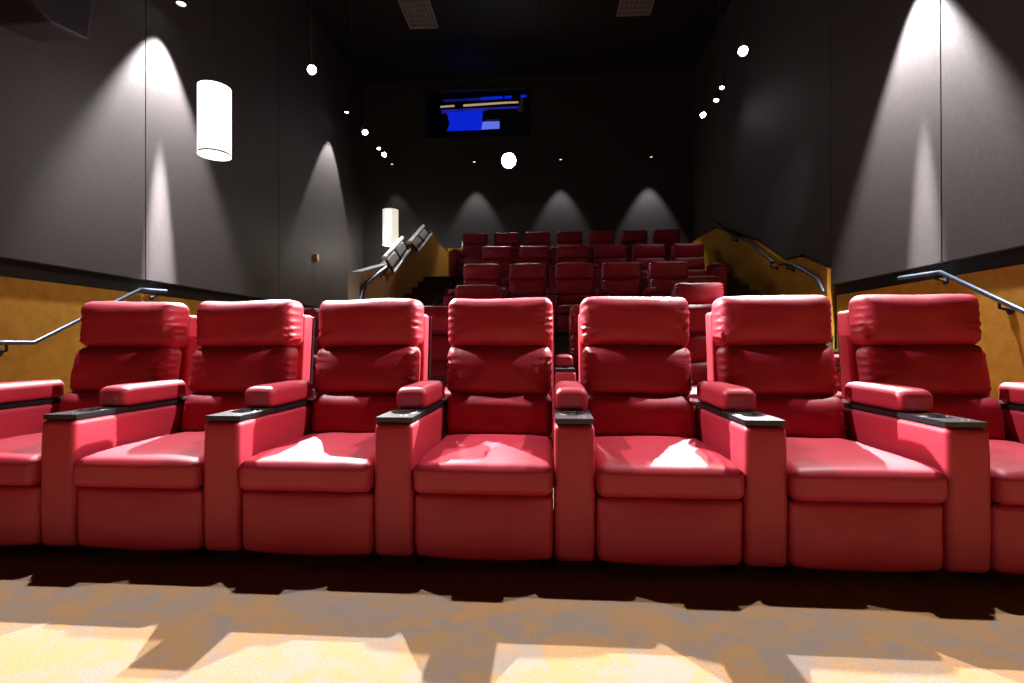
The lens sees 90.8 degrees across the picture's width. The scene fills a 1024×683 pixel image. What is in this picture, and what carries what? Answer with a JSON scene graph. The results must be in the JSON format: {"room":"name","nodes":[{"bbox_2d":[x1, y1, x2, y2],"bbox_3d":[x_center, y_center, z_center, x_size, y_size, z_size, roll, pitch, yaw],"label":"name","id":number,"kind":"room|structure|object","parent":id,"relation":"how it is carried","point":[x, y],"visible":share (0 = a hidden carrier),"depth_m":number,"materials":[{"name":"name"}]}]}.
{"room":"auditorium","nodes":[
{"label":"auditorium","id":0,"kind":"room"},
{"bbox_2d":[0,258,318,308],"bbox_3d":[-4.718,-3.016,4.951,0.200,7.900,17.200,0,0,4],"label":"wall","id":1,"kind":"structure","parent":0,"point":[8,267],"depth_m":5.60,"materials":[{"name":"black paint"}]},
{"bbox_2d":[0,0,92,41],"bbox_3d":[-4.389,-3.496,3.926,0.640,1.429,2.097,0,0,4],"label":"wall speaker","id":2,"kind":"object","parent":1,"relation":"attached to","point":[38,20],"visible":1,"depth_m":4.51,"materials":[{"name":"grey"}]},
{"bbox_2d":[0,0,43,22],"bbox_3d":[-4.337,-3.208,3.662,0.440,0.850,1.480,0,0,4],"label":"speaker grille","id":3,"kind":"object","parent":2,"relation":"attached to","point":[11,11],"depth_m":4.32,"materials":[{"name":"black"}]},
{"bbox_2d":[0,0,144,279],"bbox_3d":[-4.611,-3.838,4.641,0.060,6.160,3.058,0,0,4],"label":"wall panel","id":4,"kind":"object","parent":1,"relation":"attached to","point":[72,113],"visible":1,"depth_m":5.28,"materials":[{"name":"grey fabric"}]},
{"bbox_2d":[0,288,167,356],"bbox_3d":[-4.518,-0.264,5.126,0.104,0.806,2.601,0,0,4],"label":"handrail","id":5,"kind":"object","parent":1,"relation":"attached to","point":[151,297],"visible":0.94,"depth_m":5.01,"materials":[{"name":"grey metal"}]},
{"bbox_2d":[0,276,203,394],"bbox_3d":[-4.595,0.173,4.929,0.030,1.520,17.200,0,0,4],"label":"wall panel","id":6,"kind":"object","parent":1,"relation":"attached to","point":[30,310],"depth_m":4.95,"materials":[{"name":"wood"}]},
{"bbox_2d":[145,0,278,299],"bbox_3d":[-4.399,-3.825,7.704,0.060,6.160,3.058,0,0,4],"label":"wall panel","id":7,"kind":"object","parent":1,"relation":"attached to","point":[211,225],"visible":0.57,"depth_m":7.41,"materials":[{"name":"grey fabric"}]},
{"bbox_2d":[278,0,345,307],"bbox_3d":[-4.187,-3.812,10.766,0.060,6.160,3.058,0,0,4],"label":"wall panel","id":8,"kind":"object","parent":1,"relation":"attached to","point":[311,113],"visible":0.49,"depth_m":10.50,"materials":[{"name":"paint"}]},
{"bbox_2d":[345,59,363,299],"bbox_3d":[-4.038,-3.803,12.911,0.060,6.160,1.218,0,0,4],"label":"wall panel","id":9,"kind":"object","parent":1,"relation":"attached to","point":[354,121],"visible":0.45,"depth_m":12.85,"materials":[{"name":"paint"}]},
{"bbox_2d":[361,232,447,298],"bbox_3d":[-1.971,-0.775,10.214,0.140,3.450,6.300,0,0,4],"label":"wall","id":10,"kind":"structure","parent":0,"point":[432,259],"depth_m":9.59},
{"bbox_2d":[382,236,410,273],"bbox_3d":[-1.960,-1.492,8.660,0.070,0.751,1.502,0,0,4],"label":"guard","id":11,"kind":"object","parent":10,"relation":"attached to","point":[397,253],"visible":1,"depth_m":8.56,"materials":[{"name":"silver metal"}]},
{"bbox_2d":[348,230,447,299],"bbox_3d":[-1.983,-1.035,10.196,0.160,2.990,6.340,0,0,4],"label":"trim","id":12,"kind":"structure","parent":10,"relation":"attached to","point":[354,277],"depth_m":7.04,"materials":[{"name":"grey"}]},
{"bbox_2d":[408,224,431,252],"bbox_3d":[-1.851,-2.087,10.266,0.070,0.681,1.773,0,0,4],"label":"guard","id":13,"kind":"object","parent":10,"relation":"attached to","point":[421,236],"visible":1,"depth_m":10.12,"materials":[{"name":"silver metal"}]},
{"bbox_2d":[405,276,454,305],"bbox_3d":[-1.611,-0.409,9.676,0.650,1.930,7.320,0,0,4],"label":"floor","id":14,"kind":"structure","parent":0,"point":[431,291],"depth_m":9.72,"materials":[{"name":"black carpet"}]},
{"bbox_2d":[427,100,528,136],"bbox_3d":[-0.858,-6.031,14.269,3.350,1.930,1.500,0,0,4],"label":"wall","id":15,"kind":"structure","parent":0,"point":[438,123],"depth_m":14.90,"materials":[{"name":"black paint"}]},
{"bbox_2d":[436,278,568,355],"bbox_3d":[1.236,-0.444,10.040,4.980,1.790,6.200,0,0,4],"label":"floor","id":16,"kind":"structure","parent":0,"point":[561,343],"depth_m":6.97,"materials":[{"name":"black carpet"}]},
{"bbox_2d":[449,233,487,277],"bbox_3d":[-0.871,-1.906,11.241,0.880,1.155,1.037,0,0,4],"label":"recliner chair","id":17,"kind":"object","parent":16,"relation":"on","point":[473,243],"visible":0.68,"depth_m":11.36,"materials":[{"name":"red leather"}]},
{"bbox_2d":[462,244,486,253],"bbox_3d":[-0.853,-2.084,11.501,0.568,0.275,0.224,0,0,4],"label":"cushion","id":18,"kind":"object","parent":17,"relation":"on","point":[466,248],"depth_m":11.41,"materials":[{"name":"red leather"}]},
{"bbox_2d":[444,264,508,305],"bbox_3d":[-0.498,-0.643,7.601,0.880,1.155,1.037,0,0,4],"label":"recliner chair","id":19,"kind":"object","parent":16,"relation":"on","point":[473,274],"visible":0.34,"depth_m":7.82,"materials":[{"name":"red leather"}]},
{"bbox_2d":[463,280,499,286],"bbox_3d":[-0.480,-0.821,7.861,0.568,0.275,0.224,0,0,4],"label":"cushion","id":20,"kind":"object","parent":19,"relation":"on","point":[466,282],"depth_m":7.80,"materials":[{"name":"red leather"}]},
{"bbox_2d":[482,246,511,296],"bbox_3d":[-0.315,-1.256,9.395,0.880,1.155,1.037,0,0,4],"label":"recliner chair","id":21,"kind":"object","parent":16,"relation":"on","point":[500,255],"visible":0.44,"depth_m":9.61,"materials":[{"name":"red leather"}]},
{"bbox_2d":[482,260,510,271],"bbox_3d":[-0.297,-1.433,9.655,0.568,0.275,0.224,0,0,4],"label":"cushion","id":22,"kind":"object","parent":21,"relation":"on","point":[504,264],"depth_m":9.57,"materials":[{"name":"red leather"}]},
{"bbox_2d":[494,232,518,263],"bbox_3d":[-0.078,-1.907,11.186,0.730,1.151,1.040,0,0,4],"label":"recliner chair","id":23,"kind":"object","parent":16,"relation":"on","point":[511,239],"visible":0.41,"depth_m":11.41,"materials":[{"name":"red leather"}]},
{"bbox_2d":[494,243,518,253],"bbox_3d":[-0.135,-2.085,11.449,0.568,0.277,0.227,0,0,4],"label":"cushion","id":24,"kind":"object","parent":23,"relation":"on","point":[514,246],"depth_m":11.38,"materials":[{"name":"red leather"}]},
{"bbox_2d":[509,263,556,333],"bbox_3d":[0.295,-0.643,7.546,0.730,1.151,1.040,0,0,4],"label":"recliner chair","id":25,"kind":"object","parent":16,"relation":"on","point":[528,280],"visible":0.62,"depth_m":7.74,"materials":[{"name":"red leather"}]},
{"bbox_2d":[509,279,545,295],"bbox_3d":[0.238,-0.822,7.809,0.568,0.277,0.227,0,0,4],"label":"cushion","id":26,"kind":"object","parent":25,"relation":"on","point":[517,287],"depth_m":7.72,"materials":[{"name":"red leather"}]},
{"bbox_2d":[519,246,555,288],"bbox_3d":[0.478,-1.256,9.341,0.730,1.151,1.040,0,0,4],"label":"recliner chair","id":27,"kind":"object","parent":16,"relation":"on","point":[527,254],"visible":0.38,"depth_m":9.56,"materials":[{"name":"red leather"}]},
{"bbox_2d":[519,259,548,271],"bbox_3d":[0.421,-1.434,9.604,0.568,0.277,0.227,0,0,4],"label":"cushion","id":28,"kind":"object","parent":27,"relation":"on","point":[521,261],"depth_m":9.53,"materials":[{"name":"red leather"}]},
{"bbox_2d":[525,232,556,265],"bbox_3d":[0.641,-1.911,11.136,0.730,1.155,1.040,0,0,4],"label":"recliner chair","id":29,"kind":"object","parent":16,"relation":"on","point":[531,238],"visible":0.45,"depth_m":11.36,"materials":[{"name":"red leather"}]},
{"bbox_2d":[525,243,549,253],"bbox_3d":[0.584,-2.088,11.401,0.568,0.275,0.224,0,0,4],"label":"cushion","id":30,"kind":"object","parent":29,"relation":"on","point":[526,244],"depth_m":11.34,"materials":[{"name":"red leather"}]},
{"bbox_2d":[557,231,592,263],"bbox_3d":[1.359,-1.911,11.087,0.730,1.151,1.040,0,0,4],"label":"recliner chair","id":31,"kind":"object","parent":16,"relation":"on","point":[572,237],"visible":0.26,"depth_m":11.31,"materials":[{"name":"red leather"}]},
{"bbox_2d":[557,245,599,296],"bbox_3d":[1.196,-1.260,9.291,0.730,1.155,1.040,0,0,4],"label":"recliner chair","id":32,"kind":"object","parent":16,"relation":"on","point":[565,253],"visible":0.3,"depth_m":9.52,"materials":[{"name":"red leather"}]},
{"bbox_2d":[555,262,608,335],"bbox_3d":[1.014,-0.648,7.497,0.730,1.155,1.040,0,0,4],"label":"recliner chair","id":33,"kind":"object","parent":16,"relation":"on","point":[573,280],"visible":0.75,"depth_m":7.66,"materials":[{"name":"red leather"}]},
{"bbox_2d":[557,295,591,306],"bbox_3d":[0.951,-0.594,7.673,0.556,0.244,0.190,0,0,4],"label":"lumbar cushion","id":34,"kind":"object","parent":33,"relation":"on","point":[561,299],"depth_m":7.60,"materials":[{"name":"red leather"}]},
{"bbox_2d":[556,279,592,295],"bbox_3d":[0.956,-0.825,7.761,0.568,0.275,0.224,0,0,4],"label":"cushion","id":35,"kind":"object","parent":33,"relation":"on","point":[564,287],"depth_m":7.67,"materials":[{"name":"red leather"}]},
{"bbox_2d":[588,231,626,263],"bbox_3d":[2.077,-1.915,11.037,0.730,1.155,1.040,0,0,4],"label":"recliner chair","id":36,"kind":"object","parent":16,"relation":"on","point":[595,238],"visible":0.32,"depth_m":11.26,"materials":[{"name":"red leather"}]},
{"bbox_2d":[589,242,614,251],"bbox_3d":[2.020,-2.092,11.301,0.568,0.275,0.224,0,0,4],"label":"cushion","id":37,"kind":"object","parent":36,"relation":"on","point":[591,244],"depth_m":11.24,"materials":[{"name":"red leather"}]},
{"bbox_2d":[594,244,641,296],"bbox_3d":[1.915,-1.260,9.241,0.730,1.151,1.040,0,0,4],"label":"recliner chair","id":38,"kind":"object","parent":16,"relation":"on","point":[602,253],"visible":0.34,"depth_m":9.47,"materials":[{"name":"red leather"}]},
{"bbox_2d":[595,258,625,270],"bbox_3d":[1.857,-1.438,9.504,0.568,0.277,0.227,0,0,4],"label":"cushion","id":39,"kind":"object","parent":38,"relation":"on","point":[599,261],"depth_m":9.44,"materials":[{"name":"red leather"}]},
{"bbox_2d":[601,262,661,296],"bbox_3d":[1.732,-0.648,7.447,0.730,1.151,1.040,0,0,4],"label":"recliner chair","id":40,"kind":"object","parent":16,"relation":"on","point":[618,278],"visible":0.52,"depth_m":7.66,"materials":[{"name":"red leather"}]},
{"bbox_2d":[602,278,640,294],"bbox_3d":[1.675,-0.826,7.710,0.568,0.277,0.227,0,0,4],"label":"cushion","id":41,"kind":"object","parent":40,"relation":"on","point":[613,286],"depth_m":7.62,"materials":[{"name":"red leather"}]},
{"bbox_2d":[620,230,647,261],"bbox_3d":[2.795,-1.915,10.987,0.730,1.151,1.040,0,0,4],"label":"recliner chair","id":42,"kind":"object","parent":16,"relation":"on","point":[629,238],"visible":0.41,"depth_m":11.21,"materials":[{"name":"red leather"}]},
{"bbox_2d":[622,241,647,251],"bbox_3d":[2.738,-2.093,11.250,0.568,0.277,0.227,0,0,4],"label":"cushion","id":43,"kind":"object","parent":42,"relation":"on","point":[629,245],"depth_m":11.18,"materials":[{"name":"red leather"}]},
{"bbox_2d":[632,244,664,290],"bbox_3d":[2.633,-1.264,9.191,0.730,1.155,1.040,0,0,4],"label":"recliner chair","id":44,"kind":"object","parent":16,"relation":"on","point":[644,254],"visible":0.39,"depth_m":9.42,"materials":[{"name":"red leather"}]},
{"bbox_2d":[634,257,664,269],"bbox_3d":[2.576,-1.442,9.456,0.568,0.275,0.224,0,0,4],"label":"cushion","id":45,"kind":"object","parent":44,"relation":"on","point":[644,262],"depth_m":9.38,"materials":[{"name":"red leather"}]},
{"bbox_2d":[652,229,680,260],"bbox_3d":[3.514,-1.919,10.937,0.730,1.155,1.040,0,0,4],"label":"recliner chair","id":46,"kind":"object","parent":16,"relation":"on","point":[668,237],"visible":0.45,"depth_m":11.16,"materials":[{"name":"red leather"}]},
{"bbox_2d":[654,241,680,250],"bbox_3d":[3.457,-2.096,11.202,0.568,0.275,0.224,0,0,4],"label":"cushion","id":47,"kind":"object","parent":46,"relation":"on","point":[667,244],"depth_m":11.12,"materials":[{"name":"red leather"}]},
{"bbox_2d":[647,261,688,296],"bbox_3d":[2.450,-0.652,7.397,0.730,1.155,1.040,0,0,4],"label":"recliner chair","id":48,"kind":"object","parent":16,"relation":"on","point":[662,275],"visible":0.36,"depth_m":7.62,"materials":[{"name":"red leather"}]},
{"bbox_2d":[650,278,688,293],"bbox_3d":[2.393,-0.829,7.662,0.568,0.275,0.224,0,0,4],"label":"cushion","id":49,"kind":"object","parent":48,"relation":"on","point":[664,285],"depth_m":7.58,"materials":[{"name":"red leather"}]},
{"bbox_2d":[670,243,726,296],"bbox_3d":[3.351,-1.264,9.142,0.730,1.151,1.040,0,0,4],"label":"recliner chair","id":50,"kind":"object","parent":16,"relation":"on","point":[692,253],"visible":0.62,"depth_m":9.29,"materials":[{"name":"red leather"}]},
{"bbox_2d":[672,257,704,268],"bbox_3d":[3.294,-1.443,9.404,0.568,0.277,0.227,0,0,4],"label":"cushion","id":51,"kind":"object","parent":50,"relation":"on","point":[693,262],"depth_m":9.31,"materials":[{"name":"red leather"}]},
{"bbox_2d":[0,500,1023,682],"bbox_3d":[-0.516,1.005,0.758,9.140,0.200,9.450,0,0,4],"label":"floor","id":52,"kind":"structure","parent":0,"point":[71,614],"depth_m":1.64,"materials":[{"name":"carpet"}]},
{"bbox_2d":[0,301,200,552],"bbox_3d":[-2.232,0.340,2.631,0.880,1.155,1.037,0,0,4],"label":"recliner chair","id":53,"kind":"object","parent":52,"relation":"on","point":[130,382],"visible":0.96,"depth_m":2.54,"materials":[{"name":"red leather"}]},
{"bbox_2d":[58,391,101,411],"bbox_3d":[-2.219,0.394,2.801,0.556,0.240,0.192,0,0,4],"label":"lumbar cushion","id":54,"kind":"object","parent":53,"relation":"on","point":[75,400],"depth_m":2.75,"materials":[{"name":"red leather"}]},
{"bbox_2d":[43,407,127,418],"bbox_3d":[-1.899,0.319,2.263,0.150,0.020,0.263,0,0,4],"label":"tray","id":55,"kind":"object","parent":53,"relation":"on","point":[95,412],"depth_m":2.23,"materials":[{"name":"black"}]},
{"bbox_2d":[69,346,181,391],"bbox_3d":[-2.213,0.160,2.892,0.568,0.275,0.223,0,0,4],"label":"cushion","id":56,"kind":"object","parent":53,"relation":"on","point":[95,368],"depth_m":2.81,"materials":[{"name":"red leather"}]},
{"bbox_2d":[73,300,314,557],"bbox_3d":[-1.447,0.338,2.573,0.744,1.154,1.040,0,0,4],"label":"recliner chair","id":57,"kind":"object","parent":52,"relation":"on","point":[251,387],"visible":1,"depth_m":2.13,"materials":[{"name":"red leather"}]},
{"bbox_2d":[181,392,246,430],"bbox_3d":[-1.502,0.393,2.747,0.556,0.240,0.194,0,0,4],"label":"lumbar cushion","id":58,"kind":"object","parent":57,"relation":"on","point":[197,405],"depth_m":2.68,"materials":[{"name":"red leather"}]},
{"bbox_2d":[205,408,274,420],"bbox_3d":[-1.181,0.317,2.210,0.150,0.020,0.263,0,0,4],"label":"tray","id":59,"kind":"object","parent":57,"relation":"on","point":[242,414],"depth_m":2.16,"materials":[{"name":"black"}]},
{"bbox_2d":[189,346,297,392],"bbox_3d":[-1.510,0.158,2.838,0.568,0.274,0.226,0,0,4],"label":"cushion","id":60,"kind":"object","parent":57,"relation":"on","point":[214,369],"depth_m":2.75,"materials":[{"name":"red leather"}]},
{"bbox_2d":[239,298,447,562],"bbox_3d":[-0.733,0.335,2.520,0.750,1.156,1.040,0,0,4],"label":"recliner chair","id":61,"kind":"object","parent":52,"relation":"on","point":[344,487],"visible":0.98,"depth_m":2.06,"materials":[{"name":"red leather"}]},
{"bbox_2d":[311,392,398,432],"bbox_3d":[-0.784,0.390,2.692,0.556,0.238,0.197,0,0,4],"label":"lumbar cushion","id":62,"kind":"object","parent":61,"relation":"on","point":[333,412],"depth_m":2.62,"materials":[{"name":"red leather"}]},
{"bbox_2d":[313,345,420,393],"bbox_3d":[-0.798,0.157,2.784,0.568,0.274,0.226,0,0,4],"label":"cushion","id":63,"kind":"object","parent":61,"relation":"on","point":[339,369],"depth_m":2.70,"materials":[{"name":"red leather"}]},
{"bbox_2d":[376,409,427,421],"bbox_3d":[-0.464,0.315,2.156,0.150,0.020,0.263,0,0,4],"label":"tray","id":64,"kind":"object","parent":61,"relation":"on","point":[396,415],"depth_m":2.11,"materials":[{"name":"black"}]},
{"bbox_2d":[413,297,594,567],"bbox_3d":[-0.008,0.335,2.466,0.736,1.152,1.040,0,0,4],"label":"recliner chair","id":65,"kind":"object","parent":52,"relation":"on","point":[487,490],"visible":1,"depth_m":2.00,"materials":[{"name":"red leather"}]},
{"bbox_2d":[446,392,552,435],"bbox_3d":[-0.067,0.388,2.640,0.556,0.244,0.195,0,0,4],"label":"lumbar cushion","id":66,"kind":"object","parent":65,"relation":"on","point":[507,413],"depth_m":2.56,"materials":[{"name":"red leather"}]},
{"bbox_2d":[447,345,551,394],"bbox_3d":[-0.067,0.154,2.731,0.568,0.276,0.224,0,0,4],"label":"cushion","id":67,"kind":"object","parent":65,"relation":"on","point":[472,369],"depth_m":2.64,"materials":[{"name":"red leather"}]},
{"bbox_2d":[555,410,593,423],"bbox_3d":[0.254,0.312,2.103,0.150,0.020,0.263,0,0,4],"label":"tray","id":68,"kind":"object","parent":65,"relation":"on","point":[561,416],"depth_m":2.01,"materials":[{"name":"black"}]},
{"bbox_2d":[578,296,786,573],"bbox_3d":[0.712,0.331,2.412,0.730,1.155,1.040,0,0,4],"label":"recliner chair","id":69,"kind":"object","parent":52,"relation":"on","point":[681,480],"visible":0.95,"depth_m":1.97,"materials":[{"name":"red leather"}]},
{"bbox_2d":[581,345,691,394],"bbox_3d":[0.657,0.150,2.677,0.568,0.274,0.224,0,0,4],"label":"cushion","id":70,"kind":"object","parent":69,"relation":"on","point":[605,369],"depth_m":2.59,"materials":[{"name":"red leather"}]},
{"bbox_2d":[587,393,695,437],"bbox_3d":[0.651,0.385,2.587,0.556,0.243,0.194,0,0,4],"label":"lumbar cushion","id":71,"kind":"object","parent":69,"relation":"on","point":[614,414],"depth_m":2.51,"materials":[{"name":"red leather"}]},
{"bbox_2d":[721,411,785,425],"bbox_3d":[0.971,0.310,2.050,0.150,0.020,0.263,0,0,4],"label":"tray","id":72,"kind":"object","parent":69,"relation":"on","point":[736,418],"depth_m":1.99,"materials":[{"name":"black"}]},
{"bbox_2d":[706,295,990,579],"bbox_3d":[1.430,0.330,2.359,0.730,1.152,1.040,0,0,4],"label":"recliner chair","id":73,"kind":"object","parent":52,"relation":"on","point":[878,480],"visible":0.85,"depth_m":1.92,"materials":[{"name":"red leather"}]},
{"bbox_2d":[716,344,838,394],"bbox_3d":[1.374,0.152,2.622,0.568,0.276,0.227,0,0,4],"label":"cushion","id":74,"kind":"object","parent":73,"relation":"on","point":[764,369],"depth_m":2.54,"materials":[{"name":"red leather"}]},
{"bbox_2d":[754,394,846,438],"bbox_3d":[1.368,0.381,2.535,0.556,0.240,0.191,0,0,4],"label":"lumbar cushion","id":75,"kind":"object","parent":73,"relation":"on","point":[805,415],"depth_m":2.45,"materials":[{"name":"red leather"}]},
{"bbox_2d":[896,412,987,427],"bbox_3d":[1.689,0.308,1.996,0.150,0.020,0.263,0,0,4],"label":"tray","id":76,"kind":"object","parent":73,"relation":"on","point":[921,419],"depth_m":1.96,"materials":[{"name":"black"}]},
{"bbox_2d":[837,294,1023,580],"bbox_3d":[2.147,0.329,2.306,0.730,1.151,1.040,0,0,4],"label":"recliner chair","id":77,"kind":"object","parent":52,"relation":"on","point":[927,342],"visible":0.67,"depth_m":2.48,"materials":[{"name":"red leather"}]},
{"bbox_2d":[856,344,991,395],"bbox_3d":[2.092,0.149,2.570,0.568,0.275,0.226,0,0,4],"label":"cushion","id":78,"kind":"object","parent":77,"relation":"on","point":[938,369],"depth_m":2.49,"materials":[{"name":"red leather"}]},
{"bbox_2d":[929,394,1005,439],"bbox_3d":[2.086,0.380,2.479,0.556,0.244,0.197,0,0,4],"label":"lumbar cushion","id":79,"kind":"object","parent":77,"relation":"on","point":[980,407],"depth_m":2.41,"materials":[{"name":"red leather"}]},
{"bbox_2d":[304,0,730,108],"bbox_3d":[-0.207,-7.075,5.557,9.140,0.200,19.400,0,0,4],"label":"ceiling","id":80,"kind":"structure","parent":0,"point":[473,39],"depth_m":11.62,"materials":[{"name":"black paint"}]},
{"bbox_2d":[197,0,231,160],"bbox_3d":[-3.366,-4.533,5.715,0.341,4.866,0.341,0,0,4],"label":"pendant lamp","id":81,"kind":"object","parent":80,"relation":"hanging from","point":[214,99],"visible":1,"depth_m":5.58,"materials":[{"name":"white"}]},
{"bbox_2d":[383,67,397,246],"bbox_3d":[-3.000,-4.655,12.447,0.386,4.566,0.406,0,0,4],"label":"pendant lamp","id":82,"kind":"object","parent":80,"relation":"hanging from","point":[390,215],"visible":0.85,"depth_m":12.30,"materials":[{"name":"white"}]},
{"bbox_2d":[397,0,438,28],"bbox_3d":[-2.016,-6.926,9.967,0.640,0.050,2.350,0,0,4],"label":"ceiling vent","id":83,"kind":"object","parent":80,"relation":"in","point":[418,14],"visible":1,"depth_m":10.65,"materials":[{"name":"silver metal"}]},
{"bbox_2d":[617,0,654,16],"bbox_3d":[2.500,-6.940,9.604,0.700,0.050,2.250,0,0,4],"label":"ceiling vent","id":84,"kind":"object","parent":80,"relation":"in","point":[626,7],"visible":1,"depth_m":10.51,"materials":[{"name":"silver metal"}]},
{"bbox_2d":[363,70,693,267],"bbox_3d":[0.343,-2.993,13.321,9.140,7.900,0.200,0,0,4],"label":"wall","id":85,"kind":"structure","parent":0,"point":[605,127],"depth_m":13.19,"materials":[{"name":"paint"}]},
{"bbox_2d":[423,83,530,139],"bbox_3d":[-0.903,-6.059,13.616,2.850,1.382,0.650,0,0,4],"label":"window","id":86,"kind":"structure","parent":85,"relation":"in","point":[467,119],"depth_m":13.77,"materials":[{"name":"black glass"}]},
{"bbox_2d":[447,111,482,130],"bbox_3d":[-1.301,-6.066,13.889,0.994,0.518,0.040,0,0,4],"label":"blind","id":87,"kind":"object","parent":86,"relation":"attached to","point":[458,120],"depth_m":13.87,"materials":[{"name":"blue"}]},
{"bbox_2d":[500,151,516,169],"bbox_3d":[-0.076,-4.618,12.989,0.451,0.453,0.494,0,0,4],"label":"spotlight","id":88,"kind":"object","parent":85,"relation":"attached to","point":[508,160],"visible":1,"depth_m":12.85,"materials":[{"name":"white"}]},
{"bbox_2d":[727,273,838,353],"bbox_3d":[4.015,-0.425,9.286,0.670,1.930,7.320,0,0,4],"label":"floor","id":89,"kind":"structure","parent":0,"point":[734,288],"depth_m":8.88,"materials":[{"name":"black carpet"}]},
{"bbox_2d":[717,227,1023,348],"bbox_3d":[4.201,-3.042,4.333,0.200,7.900,17.200,0,0,4],"label":"wall","id":90,"kind":"structure","parent":0,"point":[1013,257],"depth_m":4.96,"materials":[{"name":"black orange-yellow paint"}]},
{"bbox_2d":[693,0,831,266],"bbox_3d":[4.452,-3.944,9.807,0.049,5.950,6.250,0,0,4],"label":"wall panel","id":91,"kind":"object","parent":90,"relation":"attached to","point":[762,152],"visible":0.81,"depth_m":8.55,"materials":[{"name":"grey fabric"}]},
{"bbox_2d":[692,228,834,348],"bbox_3d":[4.436,-0.804,9.795,0.100,3.470,6.250,0,0,4],"label":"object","id":92,"kind":"structure","parent":90,"relation":"attached to","point":[744,262],"depth_m":8.60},
{"bbox_2d":[778,262,824,293],"bbox_3d":[4.144,-0.924,7.202,0.126,0.599,1.272,0,0,4],"label":"handrail","id":93,"kind":"object","parent":90,"relation":"attached to","point":[794,266],"visible":1,"depth_m":7.03,"materials":[{"name":"grey metal"}]},
{"bbox_2d":[830,0,946,284],"bbox_3d":[4.165,-3.841,5.737,0.060,6.190,1.858,0,0,4],"label":"wall panel","id":94,"kind":"object","parent":90,"relation":"attached to","point":[886,86],"visible":0.95,"depth_m":5.59,"materials":[{"name":"paint"}]},
{"bbox_2d":[837,264,1023,399],"bbox_3d":[3.875,0.135,1.164,0.030,1.520,10.860,0,0,4],"label":"wall panel","id":95,"kind":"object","parent":90,"relation":"attached to","point":[1002,335],"depth_m":4.25,"materials":[{"name":"wood"}]},
{"bbox_2d":[897,270,1023,314],"bbox_3d":[4.015,-0.256,4.204,0.114,0.865,2.160,0,0,4],"label":"handrail","id":96,"kind":"object","parent":90,"relation":"attached to","point":[1011,308],"visible":1,"depth_m":4.37,"materials":[{"name":"grey metal"}]},
{"bbox_2d":[941,0,1023,261],"bbox_3d":[3.994,-3.851,3.263,0.060,6.190,3.078,0,0,4],"label":"wall panel","id":97,"kind":"object","parent":90,"relation":"attached to","point":[982,41],"visible":1,"depth_m":4.33,"materials":[{"name":"grey fabric"}]},
{"bbox_3d":[0.078,0.796,9.339,8.740,0.690,7.750,0,0,4],"label":"floor","id":98,"kind":"structure","parent":0,"visible":0},
{"bbox_2d":[455,285,501,298],"bbox_3d":[-0.452,-0.140,6.062,0.880,1.155,1.037,0,0,4],"label":"recliner chair","id":99,"kind":"object","parent":98,"relation":"on","point":[461,291],"visible":0.09,"depth_m":6.29,"materials":[{"name":"red leather"}]},
{"bbox_2d":[671,283,723,304],"bbox_3d":[2.271,-0.146,5.873,0.880,1.151,1.037,0,0,4],"label":"recliner chair","id":100,"kind":"object","parent":98,"relation":"on","point":[694,293],"visible":0.22,"depth_m":6.10,"materials":[{"name":"red leather"}]},
{"bbox_3d":[0.091,0.870,4.536,5.850,0.100,1.830,0,0,4],"label":"floor","id":101,"kind":"structure","parent":0,"visible":0},
{"bbox_2d":[304,308,323,385],"bbox_3d":[-2.152,0.248,4.514,0.880,1.155,1.037,0,0,4],"label":"recliner chair","id":102,"kind":"object","parent":101,"relation":"on","point":[313,312],"visible":0.06,"depth_m":4.77,"materials":[{"name":"red leather"}]},
{"bbox_2d":[424,306,451,396],"bbox_3d":[-0.561,0.243,4.404,0.730,1.155,1.040,0,0,4],"label":"recliner chair","id":103,"kind":"object","parent":101,"relation":"on","point":[440,345],"visible":0.17,"depth_m":4.58,"materials":[{"name":"red leather"}]},
{"bbox_2d":[430,361,447,383],"bbox_3d":[-0.624,0.297,4.581,0.556,0.244,0.190,0,0,4],"label":"lumbar cushion","id":104,"kind":"object","parent":103,"relation":"on","point":[439,369],"depth_m":4.50,"materials":[{"name":"red leather"}]},
{"bbox_2d":[431,334,451,361],"bbox_3d":[-0.619,0.066,4.669,0.568,0.275,0.224,0,0,4],"label":"cushion","id":105,"kind":"object","parent":103,"relation":"on","point":[440,345],"depth_m":4.57,"materials":[{"name":"red leather"}]},
{"bbox_2d":[550,308,575,442],"bbox_3d":[0.157,0.243,4.355,0.730,1.151,1.040,0,0,4],"label":"recliner chair","id":106,"kind":"object","parent":101,"relation":"on","point":[563,369],"visible":0.15,"depth_m":4.10,"materials":[{"name":"red leather"}]},
{"bbox_2d":[569,305,579,381],"bbox_3d":[0.875,0.239,4.305,0.730,1.155,1.040,0,0,4],"label":"recliner chair","id":107,"kind":"object","parent":101,"relation":"on","point":[575,310],"visible":0.06,"depth_m":4.56,"materials":[{"name":"red leather"}]},
{"bbox_2d":[571,333,578,361],"bbox_3d":[0.818,0.062,4.569,0.568,0.275,0.224,0,0,4],"label":"cushion","id":108,"kind":"object","parent":107,"relation":"on","point":[574,336],"depth_m":4.52,"materials":[{"name":"red leather"}]},
{"bbox_2d":[685,304,711,398],"bbox_3d":[1.593,0.239,4.255,0.730,1.151,1.040,0,0,4],"label":"recliner chair","id":109,"kind":"object","parent":101,"relation":"on","point":[697,347],"visible":0.18,"depth_m":4.42,"materials":[{"name":"red leather"}]},
{"bbox_2d":[685,333,706,360],"bbox_3d":[1.536,0.061,4.518,0.568,0.277,0.227,0,0,4],"label":"cushion","id":110,"kind":"object","parent":109,"relation":"on","point":[697,347],"depth_m":4.42,"materials":[{"name":"red leather"}]},
{"bbox_2d":[691,361,707,384],"bbox_3d":[1.531,0.290,4.428,0.556,0.240,0.196,0,0,4],"label":"lumbar cushion","id":111,"kind":"object","parent":109,"relation":"on","point":[699,373],"depth_m":4.34,"materials":[{"name":"red leather"}]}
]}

